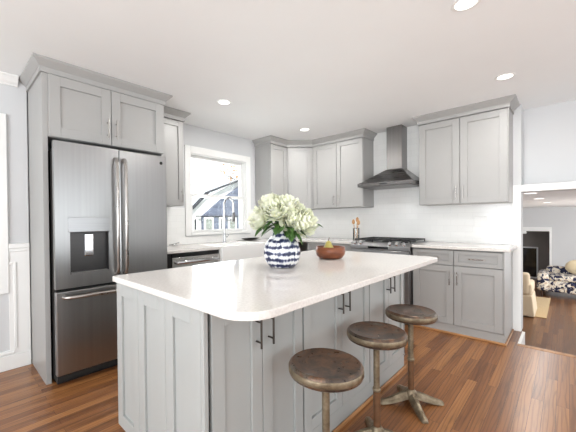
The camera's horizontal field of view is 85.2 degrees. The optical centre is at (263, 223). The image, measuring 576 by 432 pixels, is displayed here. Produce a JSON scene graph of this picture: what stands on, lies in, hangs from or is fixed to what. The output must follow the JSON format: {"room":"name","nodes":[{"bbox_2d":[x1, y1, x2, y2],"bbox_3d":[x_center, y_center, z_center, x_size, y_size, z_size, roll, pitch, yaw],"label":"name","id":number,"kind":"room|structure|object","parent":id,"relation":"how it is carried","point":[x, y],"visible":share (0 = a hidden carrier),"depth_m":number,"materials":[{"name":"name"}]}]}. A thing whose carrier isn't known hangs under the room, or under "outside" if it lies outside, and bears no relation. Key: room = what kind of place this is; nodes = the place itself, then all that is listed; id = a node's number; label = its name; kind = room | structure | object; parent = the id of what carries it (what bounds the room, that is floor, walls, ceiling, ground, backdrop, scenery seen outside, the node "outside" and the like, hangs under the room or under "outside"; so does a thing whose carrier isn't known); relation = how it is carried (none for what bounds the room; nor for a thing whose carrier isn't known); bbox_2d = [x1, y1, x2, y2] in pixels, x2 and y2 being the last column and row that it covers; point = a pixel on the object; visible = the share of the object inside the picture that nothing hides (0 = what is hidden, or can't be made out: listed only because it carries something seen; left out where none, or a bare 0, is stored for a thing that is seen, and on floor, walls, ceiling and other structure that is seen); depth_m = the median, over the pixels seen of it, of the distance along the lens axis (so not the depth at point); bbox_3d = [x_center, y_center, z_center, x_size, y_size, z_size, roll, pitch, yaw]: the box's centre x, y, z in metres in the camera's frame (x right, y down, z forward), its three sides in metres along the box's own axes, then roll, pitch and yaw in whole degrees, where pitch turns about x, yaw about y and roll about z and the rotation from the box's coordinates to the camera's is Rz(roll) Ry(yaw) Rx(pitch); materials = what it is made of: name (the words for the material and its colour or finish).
{"room":"kitchen","nodes":[
{"label":"kitchen","id":0,"kind":"room"},
{"bbox_2d":[0,79,28,351],"bbox_3d":[-3.449,0.021,1.461,0.260,2.460,3.758,0,1,44],"label":"wall","id":1,"kind":"structure","parent":0,"point":[13,100],"depth_m":2.65,"materials":[{"name":"grey paint"}]},
{"bbox_2d":[0,113,8,293],"bbox_3d":[-2.595,-0.152,2.236,0.165,1.491,1.165,0,1,44],"label":"window","id":2,"kind":"structure","parent":1,"relation":"in","point":[4,254],"depth_m":2.58,"materials":[{"name":"white paint"}]},
{"bbox_2d":[0,262,17,356],"bbox_3d":[-2.515,0.721,2.210,0.010,0.770,1.215,0,1,44],"label":"trim","id":3,"kind":"structure","parent":1,"relation":"attached to","point":[10,263],"depth_m":2.63,"materials":[{"name":"white paint"}]},
{"bbox_2d":[0,71,18,86],"bbox_3d":[-3.310,-1.171,1.364,0.075,0.074,3.545,0,1,44],"label":"trim","id":4,"kind":"structure","parent":1,"relation":"attached to","point":[5,78],"depth_m":2.59,"materials":[{"name":"white paint"}]},
{"bbox_2d":[0,251,30,357],"bbox_3d":[-3.292,0.758,1.427,0.012,0.985,3.608,0,1,44],"label":"trim","id":5,"kind":"structure","parent":1,"relation":"attached to","point":[22,258],"depth_m":2.67,"materials":[{"name":"white paint"}]},
{"bbox_2d":[0,350,30,371],"bbox_3d":[-3.285,1.190,1.428,0.020,0.120,3.608,0,1,44],"label":"baseboard","id":6,"kind":"structure","parent":1,"relation":"attached to","point":[21,359],"depth_m":2.64,"materials":[{"name":"white paint"}]},
{"bbox_2d":[8,243,29,251],"bbox_3d":[-2.084,0.207,2.659,0.028,0.070,0.143,0,1,44],"label":"trim","id":7,"kind":"structure","parent":1,"relation":"attached to","point":[17,247],"depth_m":2.65,"materials":[{"name":"white paint"}]},
{"bbox_2d":[27,92,267,358],"bbox_3d":[-0.780,-0.031,4.279,0.160,2.460,4.000,0,1,44],"label":"wall","id":8,"kind":"structure","parent":0,"point":[194,136],"depth_m":4.27,"materials":[{"name":"grey paint"}]},
{"bbox_2d":[164,106,190,206],"bbox_3d":[-1.125,-0.722,3.529,0.388,1.054,0.458,0,1,44],"label":"upper cabinet","id":9,"kind":"object","parent":8,"relation":"attached to","point":[173,127],"visible":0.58,"depth_m":3.48,"materials":[{"name":"grey paint"}]},
{"bbox_2d":[184,145,250,235],"bbox_3d":[-0.650,-0.418,4.385,0.180,1.150,1.129,0,1,44],"label":"window","id":10,"kind":"structure","parent":8,"relation":"in","point":[190,152],"depth_m":4.36,"materials":[{"name":"white paint"}]},
{"bbox_2d":[167,207,274,245],"bbox_3d":[-0.430,0.025,4.519,0.008,0.462,2.832,0,1,44],"label":"wall tile","id":11,"kind":"structure","parent":8,"relation":"attached to","point":[175,215],"depth_m":3.92,"materials":[{"name":"white tile"}]},
{"bbox_2d":[255,144,286,206],"bbox_3d":[0.130,-0.698,4.837,0.365,0.956,0.373,0,1,44],"label":"upper cabinet","id":12,"kind":"object","parent":8,"relation":"attached to","point":[270,159],"visible":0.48,"depth_m":4.73,"materials":[{"name":"grey paint"}]},
{"bbox_2d":[252,128,376,146],"bbox_3d":[0.721,-1.229,4.617,1.823,0.096,0.502,0,1,14],"label":"crown molding","id":13,"kind":"structure","parent":12,"relation":"on","point":[364,132],"depth_m":4.63,"materials":[{"name":"grey paint"}]},
{"bbox_2d":[286,148,313,209],"bbox_3d":[0.559,-0.704,5.105,0.606,0.956,0.607,0,1,44],"label":"upper cabinet","id":14,"kind":"object","parent":8,"relation":"attached to","point":[299,160],"visible":0.52,"depth_m":4.88,"materials":[{"name":"grey paint"}]},
{"bbox_2d":[0,0,575,147],"bbox_3d":[0.368,-1.289,0.755,6.800,0.100,8.100,0,1,44],"label":"ceiling","id":15,"kind":"structure","parent":0,"point":[284,67],"depth_m":2.29,"materials":[{"name":"paint"}]},
{"bbox_2d":[217,99,230,104],"bbox_3d":[-0.412,-1.252,3.233,0.154,0.004,0.154,0,1,44],"label":"recessed light","id":16,"kind":"object","parent":15,"relation":"in","point":[221,101],"visible":1,"depth_m":3.23,"materials":[{"name":"white paint"}]},
{"bbox_2d":[219,100,228,103],"bbox_3d":[-0.412,-1.253,3.233,0.110,0.002,0.110,0,1,44],"label":"diffuser","id":17,"kind":"object","parent":16,"relation":"attached to","point":[220,101],"depth_m":3.23,"materials":[{"name":"white plastic"}]},
{"bbox_2d":[299,128,309,130],"bbox_3d":[0.553,-1.271,4.246,0.154,0.004,0.154,0,1,44],"label":"recessed light","id":18,"kind":"object","parent":15,"relation":"in","point":[301,129],"visible":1,"depth_m":4.24,"materials":[{"name":"white paint"}]},
{"bbox_2d":[450,0,480,11],"bbox_3d":[1.153,-1.254,1.781,0.154,0.004,0.154,0,1,44],"label":"recessed light","id":19,"kind":"object","parent":15,"relation":"in","point":[457,5],"visible":1,"depth_m":1.79,"materials":[{"name":"white paint"}]},
{"bbox_2d":[455,0,477,9],"bbox_3d":[1.153,-1.254,1.781,0.110,0.002,0.110,0,1,44],"label":"diffuser","id":20,"kind":"object","parent":19,"relation":"attached to","point":[459,4],"depth_m":1.79,"materials":[{"name":"white plastic"}]},
{"bbox_2d":[494,72,515,80],"bbox_3d":[2.095,-1.271,2.712,0.154,0.004,0.154,0,1,44],"label":"recessed light","id":21,"kind":"object","parent":15,"relation":"in","point":[505,76],"visible":1,"depth_m":2.71,"materials":[{"name":"white paint"}]},
{"bbox_2d":[497,74,512,79],"bbox_3d":[2.095,-1.272,2.712,0.110,0.002,0.110,0,1,44],"label":"diffuser","id":22,"kind":"object","parent":21,"relation":"attached to","point":[503,76],"depth_m":2.71,"materials":[{"name":"white plastic"}]},
{"bbox_2d":[0,324,575,431],"bbox_3d":[0.290,1.244,0.530,6.600,0.040,7.600,0,1,44],"label":"floor","id":23,"kind":"structure","parent":0,"point":[482,386],"depth_m":2.20,"materials":[{"name":"brown wood"}]},
{"bbox_2d":[19,53,172,384],"bbox_3d":[-1.517,-0.010,2.906,0.693,2.458,1.114,0,1,44],"label":"tall cabinet","id":24,"kind":"object","parent":23,"relation":"on","point":[67,102],"visible":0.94,"depth_m":2.54,"materials":[{"name":"grey paint"}]},
{"bbox_2d":[48,140,166,384],"bbox_3d":[-1.443,0.303,2.825,0.795,1.832,0.893,0,1,44],"label":"refrigerator","id":25,"kind":"object","parent":23,"relation":"on","point":[108,206],"visible":0.77,"depth_m":2.48,"materials":[{"name":"silver metal"}]},
{"bbox_2d":[167,249,219,268],"bbox_3d":[-0.915,0.746,3.526,0.656,0.884,0.632,0,1,44],"label":"dishwasher","id":26,"kind":"object","parent":23,"relation":"on","point":[176,260],"visible":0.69,"depth_m":3.29,"materials":[{"name":"metal"}]},
{"bbox_2d":[117,273,405,431],"bbox_3d":[0.193,0.759,2.137,0.858,0.902,1.987,0,1,44],"label":"kitchen island","id":27,"kind":"object","parent":23,"relation":"on","point":[181,368],"visible":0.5,"depth_m":1.47,"materials":[{"name":"grey paint"}]},
{"bbox_2d":[113,250,437,320],"bbox_3d":[0.263,0.292,2.071,1.094,0.030,2.034,0,1,44],"label":"island countertop","id":28,"kind":"structure","parent":27,"relation":"on","point":[249,289],"depth_m":1.54,"materials":[{"name":"white stone"}]},
{"bbox_2d":[264,228,299,267],"bbox_3d":[0.116,0.156,1.987,0.233,0.247,0.233,0,1,44],"label":"flower vase","id":29,"kind":"object","parent":28,"relation":"on","point":[279,251],"visible":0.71,"depth_m":1.90,"materials":[{"name":"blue ceramic"}]},
{"bbox_2d":[247,206,273,236],"bbox_3d":[0.004,0.069,1.998,0.192,0.363,0.210,0,1,44],"label":"flower","id":30,"kind":"object","parent":29,"relation":"in","point":[256,218],"visible":0.83,"depth_m":1.94,"materials":[{"name":"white plant"}]},
{"bbox_2d":[258,192,279,227],"bbox_3d":[0.035,0.025,2.018,0.151,0.449,0.146,0,1,44],"label":"flower","id":31,"kind":"object","parent":29,"relation":"in","point":[266,198],"visible":0.25,"depth_m":1.99,"materials":[{"name":"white plant"}]},
{"bbox_2d":[263,199,285,234],"bbox_3d":[0.069,0.048,1.935,0.192,0.405,0.149,0,1,44],"label":"flower","id":32,"kind":"object","parent":29,"relation":"in","point":[274,214],"visible":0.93,"depth_m":1.91,"materials":[{"name":"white plant"}]},
{"bbox_2d":[273,194,301,227],"bbox_3d":[0.147,0.032,1.962,0.181,0.436,0.196,0,1,44],"label":"flower","id":33,"kind":"object","parent":29,"relation":"in","point":[291,203],"visible":0.44,"depth_m":1.92,"materials":[{"name":"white plant"}]},
{"bbox_2d":[278,210,300,237],"bbox_3d":[0.159,0.082,1.890,0.132,0.337,0.135,0,1,19],"label":"flower","id":34,"kind":"object","parent":29,"relation":"in","point":[291,220],"visible":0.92,"depth_m":1.88,"materials":[{"name":"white plant"}]},
{"bbox_2d":[286,205,321,244],"bbox_3d":[0.236,0.067,1.934,0.258,0.364,0.177,-1,1,-20],"label":"flower","id":35,"kind":"object","parent":29,"relation":"in","point":[308,224],"visible":0.84,"depth_m":1.91,"materials":[{"name":"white plant"}]},
{"bbox_2d":[316,245,344,258],"bbox_3d":[0.513,0.226,2.407,0.226,0.092,0.226,0,1,44],"label":"wooden bowl","id":36,"kind":"object","parent":28,"relation":"on","point":[337,252],"visible":0.98,"depth_m":2.32,"materials":[{"name":"brown wood"}]},
{"bbox_2d":[324,237,333,247],"bbox_3d":[0.496,0.183,2.393,0.089,0.147,0.089,0,1,16],"label":"pear","id":37,"kind":"object","parent":36,"relation":"in","point":[328,244],"visible":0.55,"depth_m":2.38,"materials":[{"name":"yellow food"}]},
{"bbox_2d":[289,348,363,431],"bbox_3d":[0.266,0.904,1.335,0.316,0.627,0.316,0,1,44],"label":"bar stool","id":38,"kind":"object","parent":23,"relation":"on","point":[327,371],"visible":1,"depth_m":1.28,"materials":[{"name":"metal"}]},
{"bbox_2d":[307,242,349,250],"bbox_3d":[1.099,0.727,4.580,0.715,0.904,0.645,0,1,44],"label":"base cabinet","id":39,"kind":"object","parent":23,"relation":"on","point":[310,245],"visible":0.09,"depth_m":4.48,"materials":[{"name":"grey paint"}]},
{"bbox_2d":[167,237,361,253],"bbox_3d":[0.084,0.272,4.026,1.415,0.031,2.829,0,1,44],"label":"countertop","id":40,"kind":"structure","parent":39,"relation":"on","point":[173,249],"depth_m":4.05,"materials":[{"name":"white stone"}]},
{"bbox_2d":[223,197,234,242],"bbox_3d":[-0.474,-0.046,4.210,0.176,0.612,0.118,0,1,44],"label":"kitchen faucet","id":41,"kind":"object","parent":40,"relation":"on","point":[230,198],"visible":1,"depth_m":4.21,"materials":[{"name":"silver metal"}]},
{"bbox_2d":[206,241,265,261],"bbox_3d":[-0.357,0.395,3.976,0.462,0.276,0.794,0,1,44],"label":"farmhouse sink","id":42,"kind":"object","parent":40,"relation":"in","point":[248,249],"visible":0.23,"depth_m":3.78,"materials":[{"name":"white ceramic"}]},
{"bbox_2d":[241,237,258,240],"bbox_3d":[-0.196,0.237,4.622,0.126,0.034,0.357,0,1,44],"label":"dish","id":43,"kind":"object","parent":40,"relation":"on","point":[254,238],"visible":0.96,"depth_m":4.56,"materials":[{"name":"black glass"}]},
{"bbox_2d":[347,321,407,431],"bbox_3d":[0.619,0.897,1.712,0.316,0.627,0.316,-1,1,-40],"label":"bar stool","id":44,"kind":"object","parent":23,"relation":"on","point":[377,336],"visible":1,"depth_m":1.70,"materials":[{"name":"metal"}]},
{"bbox_2d":[350,237,427,304],"bbox_3d":[1.599,0.689,4.022,0.748,0.980,0.723,0,1,44],"label":"gas range","id":45,"kind":"object","parent":23,"relation":"on","point":[388,245],"visible":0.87,"depth_m":3.75,"materials":[{"name":"metal"}]},
{"bbox_2d":[357,240,427,244],"bbox_3d":[1.633,0.247,4.058,0.748,0.017,0.610,0,1,44],"label":"cooktop","id":46,"kind":"object","parent":45,"relation":"in","point":[377,242],"depth_m":3.88,"materials":[{"name":"metal"}]},
{"bbox_2d":[380,304,443,423],"bbox_3d":[0.979,0.890,2.078,0.316,0.627,0.316,-1,1,-42],"label":"bar stool","id":47,"kind":"object","parent":23,"relation":"on","point":[409,314],"visible":0.98,"depth_m":2.06,"materials":[{"name":"metal"}]},
{"bbox_2d":[413,247,513,345],"bbox_3d":[2.216,0.726,3.495,0.860,0.904,0.645,0,1,44],"label":"base cabinet","id":48,"kind":"object","parent":23,"relation":"on","point":[469,291],"visible":0.89,"depth_m":3.24,"materials":[{"name":"grey paint"}]},
{"bbox_2d":[412,242,516,251],"bbox_3d":[2.223,0.257,3.480,0.888,0.031,0.631,0,1,44],"label":"countertop","id":49,"kind":"structure","parent":48,"relation":"on","point":[436,245],"depth_m":3.33,"materials":[{"name":"white stone"}]},
{"bbox_2d":[517,344,575,357],"bbox_3d":[3.660,1.192,1.873,3.338,0.034,0.065,0,1,44],"label":"trim","id":50,"kind":"structure","parent":23,"relation":"on","point":[522,345],"depth_m":2.88,"materials":[{"name":"brown wood"}]},
{"bbox_2d":[298,100,575,331],"bbox_3d":[3.076,0.341,3.398,6.600,3.260,0.420,0,1,44],"label":"wall","id":51,"kind":"structure","parent":0,"point":[544,137],"depth_m":3.41,"materials":[{"name":"grey paint"}]},
{"bbox_2d":[313,137,373,208],"bbox_3d":[1.163,-0.706,4.686,0.838,0.956,0.365,0,1,44],"label":"upper cabinet","id":52,"kind":"object","parent":51,"relation":"attached to","point":[338,168],"visible":1,"depth_m":4.52,"materials":[{"name":"grey paint"}]},
{"bbox_2d":[357,124,418,189],"bbox_3d":[1.667,-0.876,4.093,0.700,0.811,0.496,0,1,44],"label":"range hood","id":53,"kind":"object","parent":51,"relation":"attached to","point":[397,175],"visible":0.91,"depth_m":4.09,"materials":[{"name":"metal"}]},
{"bbox_2d":[296,125,511,244],"bbox_3d":[1.638,-0.524,4.480,3.030,1.521,0.008,0,1,44],"label":"wall tile","id":54,"kind":"structure","parent":51,"relation":"attached to","point":[397,212],"depth_m":4.16,"materials":[{"name":"white tile"}]},
{"bbox_2d":[412,94,519,205],"bbox_3d":[2.283,-0.750,3.582,0.985,1.064,0.388,0,1,44],"label":"upper cabinet","id":55,"kind":"object","parent":51,"relation":"attached to","point":[466,160],"visible":1,"depth_m":3.43,"materials":[{"name":"grey paint"}]},
{"bbox_2d":[517,332,524,344],"bbox_3d":[2.647,1.477,3.210,0.024,0.599,0.478,0,1,44],"label":"trim","id":56,"kind":"structure","parent":51,"relation":"attached to","point":[522,337],"depth_m":3.24,"materials":[{"name":"white paint"}]},
{"bbox_2d":[512,181,575,331],"bbox_3d":[3.176,0.381,2.991,1.250,1.585,0.025,0,1,44],"label":"trim","id":57,"kind":"structure","parent":51,"relation":"attached to","point":[517,189],"depth_m":3.38,"materials":[{"name":"white paint"}]},
{"bbox_2d":[523,231,548,271],"bbox_3d":[8.884,0.674,10.380,2.000,2.350,0.680,0,1,44],"label":"fireplace surround","id":58,"kind":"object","parent":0,"point":[540,239],"depth_m":10.36,"materials":[{"name":"paint"}]},
{"bbox_2d":[523,246,537,278],"bbox_3d":[8.795,1.322,10.705,0.920,1.050,0.035,0,1,44],"label":"fireplace","id":59,"kind":"object","parent":58,"relation":"attached to","point":[530,254],"visible":0.26,"depth_m":10.49,"materials":[{"name":"grey paint"}]},
{"bbox_2d":[522,278,575,354],"bbox_3d":[6.561,1.933,6.553,4.800,0.050,9.440,0,1,44],"label":"floor","id":60,"kind":"structure","parent":0,"point":[557,332],"depth_m":5.83,"materials":[{"name":"brown wood"}]},
{"bbox_2d":[535,296,550,318],"bbox_3d":[5.865,1.898,7.584,1.565,0.011,2.170,0,1,44],"label":"area rug","id":61,"kind":"object","parent":60,"relation":"on","point":[543,303],"visible":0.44,"depth_m":7.08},
{"bbox_2d":[523,272,536,316],"bbox_3d":[5.434,1.462,6.901,0.876,0.880,0.836,0,1,44],"label":"armchair","id":62,"kind":"object","parent":61,"relation":"on","point":[529,297],"visible":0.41,"depth_m":6.41,"materials":[{"name":"beige fabric"}]},
{"bbox_2d":[537,265,575,295],"bbox_3d":[7.873,1.522,7.976,1.320,0.720,0.980,0,1,44],"label":"floral armchair","id":63,"kind":"object","parent":60,"relation":"on","point":[558,279],"visible":0.98,"depth_m":7.94,"materials":[{"name":"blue fabric"}]},
{"bbox_2d":[549,272,575,282],"bbox_3d":[7.802,1.393,7.903,0.840,0.140,0.660,0,1,44],"label":"seat cushion","id":64,"kind":"object","parent":63,"relation":"on","point":[554,277],"depth_m":7.88,"materials":[{"name":"multicoloured fabric"}]},
{"bbox_2d":[565,260,575,274],"bbox_3d":[7.935,1.116,7.880,0.479,0.395,0.210,0,1,40],"label":"throw pillow","id":65,"kind":"object","parent":63,"relation":"on","point":[570,266],"visible":1,"depth_m":7.92,"materials":[{"name":"beige fabric"}]},
{"bbox_2d":[523,207,575,265],"bbox_3d":[9.322,0.679,9.396,4.800,2.350,0.120,0,1,44],"label":"wall","id":66,"kind":"structure","parent":0,"point":[562,220],"depth_m":9.58,"materials":[{"name":"grey paint"}]},
{"bbox_2d":[523,227,551,264],"bbox_3d":[8.633,0.991,9.967,0.816,1.730,0.030,0,1,44],"label":"trim","id":67,"kind":"structure","parent":66,"relation":"attached to","point":[549,229],"depth_m":9.71,"materials":[{"name":"white paint"}]},
{"bbox_2d":[523,190,575,207],"bbox_3d":[6.628,-0.494,6.624,4.800,0.100,9.180,0,1,44],"label":"ceiling","id":68,"kind":"structure","parent":0,"point":[559,198],"depth_m":5.54,"materials":[{"name":"paint"}]},
{"label":"outside","id":69,"kind":"structure","parent":0,"visible":0},
{"bbox_3d":[-6.737,2.028,12.670,19.600,0.100,28.000,0,1,44],"label":"ground","id":70,"kind":"structure","parent":69,"visible":0},
{"bbox_2d":[192,179,238,229],"bbox_3d":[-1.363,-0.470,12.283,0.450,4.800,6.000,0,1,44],"label":"neighbor house","id":71,"kind":"structure","parent":70,"relation":"on","point":[207,212],"depth_m":11.78,"materials":[{"name":"blue"}]},
{"bbox_2d":[220,164,237,182],"bbox_3d":[-1.053,-1.618,19.730,3.318,6.954,3.261,0,1,44],"label":"tree","id":72,"kind":"object","parent":70,"relation":"on","point":[230,177],"visible":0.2,"depth_m":19.65,"materials":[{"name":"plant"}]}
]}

